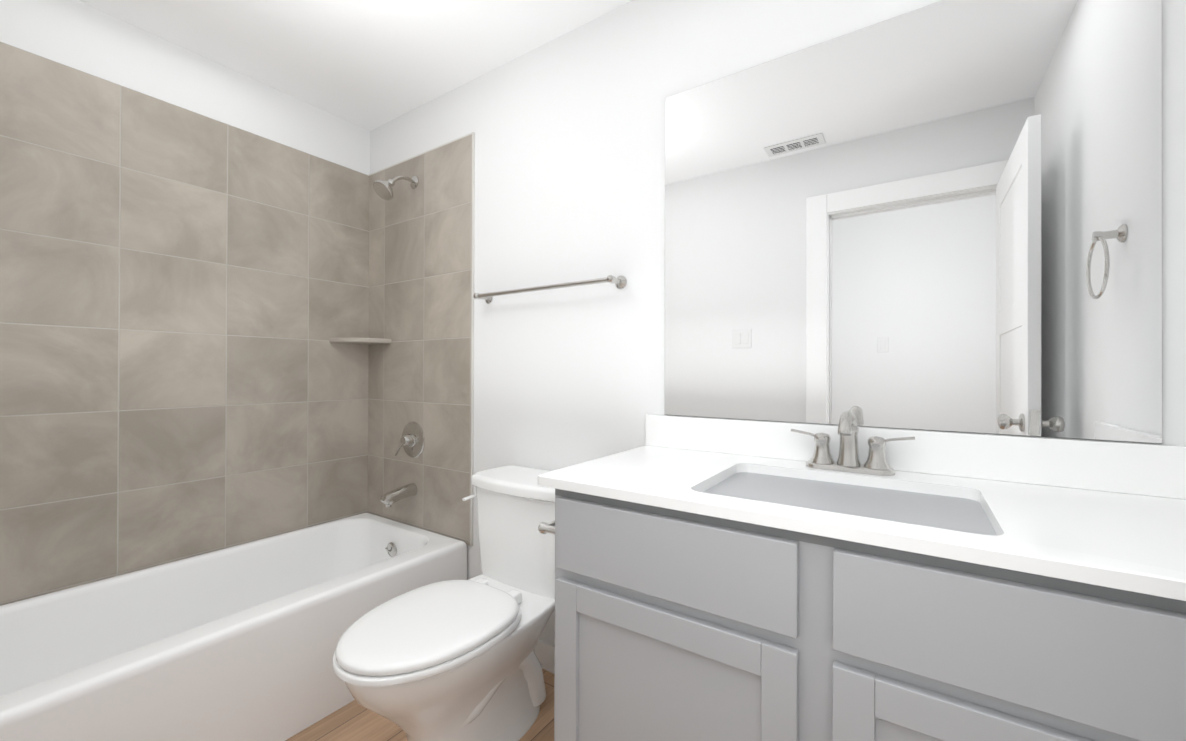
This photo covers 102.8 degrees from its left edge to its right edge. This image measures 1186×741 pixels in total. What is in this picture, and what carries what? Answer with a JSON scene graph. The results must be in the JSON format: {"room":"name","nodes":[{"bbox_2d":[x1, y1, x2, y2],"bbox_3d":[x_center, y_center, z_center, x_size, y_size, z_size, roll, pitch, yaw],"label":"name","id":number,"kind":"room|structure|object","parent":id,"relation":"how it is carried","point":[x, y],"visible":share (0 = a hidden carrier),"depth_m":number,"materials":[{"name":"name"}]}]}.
{"room":"bathroom","nodes":[
{"label":"bathroom","id":0,"kind":"room"},
{"bbox_2d":[0,0,369,174],"bbox_3d":[-1.677,-0.067,1.826,0.120,2.380,1.640,0,0,34],"label":"wall","id":1,"kind":"structure","parent":0,"point":[81,36],"depth_m":1.81,"materials":[{"name":"white paint"}]},
{"bbox_2d":[0,42,368,605],"bbox_3d":[-1.589,-0.136,1.839,0.010,1.760,1.520,0,0,34],"label":"wall tile","id":2,"kind":"structure","parent":1,"relation":"attached to","point":[184,295],"depth_m":1.78,"materials":[{"name":"grey tile"}]},
{"bbox_2d":[78,0,631,130],"bbox_3d":[-0.397,-1.288,0.305,3.940,0.060,2.980,0,0,34],"label":"ceiling","id":3,"kind":"structure","parent":0,"point":[369,65],"depth_m":1.79,"materials":[{"name":"white paint"}]},
{"bbox_2d":[285,669,553,740],"bbox_3d":[-0.406,1.152,0.297,3.940,0.060,2.980,0,0,34],"label":"floor","id":4,"kind":"structure","parent":0,"point":[353,720],"depth_m":1.50,"materials":[{"name":"brown wood"}]},
{"bbox_2d":[0,512,466,740],"bbox_3d":[-1.272,0.924,1.619,0.760,0.400,1.496,0,0,34],"label":"bathtub","id":5,"kind":"object","parent":4,"relation":"on","point":[237,642],"visible":0.92,"depth_m":1.50,"materials":[{"name":"white ceramic"}]},
{"bbox_2d":[332,465,554,740],"bbox_3d":[-0.375,0.748,1.438,0.454,0.756,0.786,0,0,34],"label":"toilet","id":6,"kind":"object","parent":4,"relation":"on","point":[452,660],"visible":0.9,"depth_m":1.34,"materials":[{"name":"white ceramic"}]},
{"bbox_2d":[538,411,1185,740],"bbox_3d":[0.512,0.612,0.995,1.176,1.032,0.557,0,0,34],"label":"bathroom vanity","id":7,"kind":"object","parent":4,"relation":"on","point":[846,578],"visible":1,"depth_m":0.82,"materials":[{"name":"grey wood"}]},
{"bbox_2d":[538,520,554,534],"bbox_3d":[-0.060,0.392,1.215,0.083,0.044,0.179,0,0,34],"label":"toilet paper holder","id":8,"kind":"object","parent":7,"relation":"attached to","point":[545,527],"visible":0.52,"depth_m":1.16,"materials":[{"name":"silver metal"}]},
{"bbox_2d":[370,0,1185,644],"bbox_3d":[0.030,-0.061,1.736,3.050,2.380,0.120,0,0,34],"label":"wall","id":9,"kind":"structure","parent":0,"point":[568,128],"depth_m":1.68,"materials":[{"name":"white paint"}]},
{"bbox_2d":[329,338,390,344],"bbox_3d":[-1.139,-0.146,2.319,0.200,0.022,0.200,0,0,34],"label":"corner shelf","id":10,"kind":"object","parent":9,"relation":"attached to","point":[368,341],"visible":1,"depth_m":2.29,"materials":[{"name":"beige tile"}]},
{"bbox_2d":[368,134,471,545],"bbox_3d":[-0.840,-0.132,2.244,0.780,1.760,0.010,0,0,34],"label":"wall tile","id":11,"kind":"structure","parent":9,"relation":"attached to","point":[420,276],"depth_m":2.20,"materials":[{"name":"grey tile"}]},
{"bbox_2d":[373,175,418,200],"bbox_3d":[-0.903,-0.846,2.164,0.094,0.154,0.202,0,0,34],"label":"shower head","id":12,"kind":"object","parent":11,"relation":"attached to","point":[383,190],"visible":1,"depth_m":2.12},
{"bbox_2d":[380,483,416,506],"bbox_3d":[-0.897,0.573,2.175,0.061,0.083,0.162,0,0,34],"label":"tub spout","id":13,"kind":"object","parent":11,"relation":"attached to","point":[389,498],"visible":1,"depth_m":2.16,"materials":[{"name":"silver metal"}]},
{"bbox_2d":[394,421,424,457],"bbox_3d":[-0.869,0.327,2.216,0.172,0.172,0.066,0,0,34],"label":"tub valve","id":14,"kind":"object","parent":11,"relation":"attached to","point":[412,440],"visible":1,"depth_m":2.21,"materials":[{"name":"silver metal"}]},
{"bbox_2d":[369,133,471,175],"bbox_3d":[-0.837,-1.015,2.247,0.780,0.006,0.011,0,0,34],"label":"trim","id":15,"kind":"structure","parent":9,"relation":"attached to","point":[422,153],"depth_m":2.21,"materials":[{"name":"grey"}]},
{"bbox_2d":[470,132,474,545],"bbox_3d":[-0.514,-0.135,2.024,0.006,1.766,0.011,0,0,34],"label":"trim","id":16,"kind":"structure","parent":9,"relation":"attached to","point":[472,328],"depth_m":2.02,"materials":[{"name":"grey"}]},
{"bbox_2d":[535,639,554,673],"bbox_3d":[-0.158,1.078,1.775,0.864,0.100,0.014,0,0,34],"label":"baseboard","id":17,"kind":"structure","parent":9,"relation":"attached to","point":[545,652],"depth_m":1.78,"materials":[{"name":"white paint"}]},
{"bbox_2d":[473,275,626,303],"bbox_3d":[-0.191,-0.302,1.765,0.686,0.045,0.080,0,0,34],"label":"towel rail","id":18,"kind":"object","parent":9,"relation":"attached to","point":[620,282],"visible":1,"depth_m":1.69,"materials":[{"name":"silver metal"}]},
{"bbox_2d":[665,0,1161,443],"bbox_3d":[0.673,-0.367,1.225,1.065,1.020,0.006,0,0,34],"label":"mirror","id":19,"kind":"object","parent":9,"relation":"attached to","point":[944,215],"visible":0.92,"depth_m":1.13,"materials":[{"name":"clear glass"}]}
]}

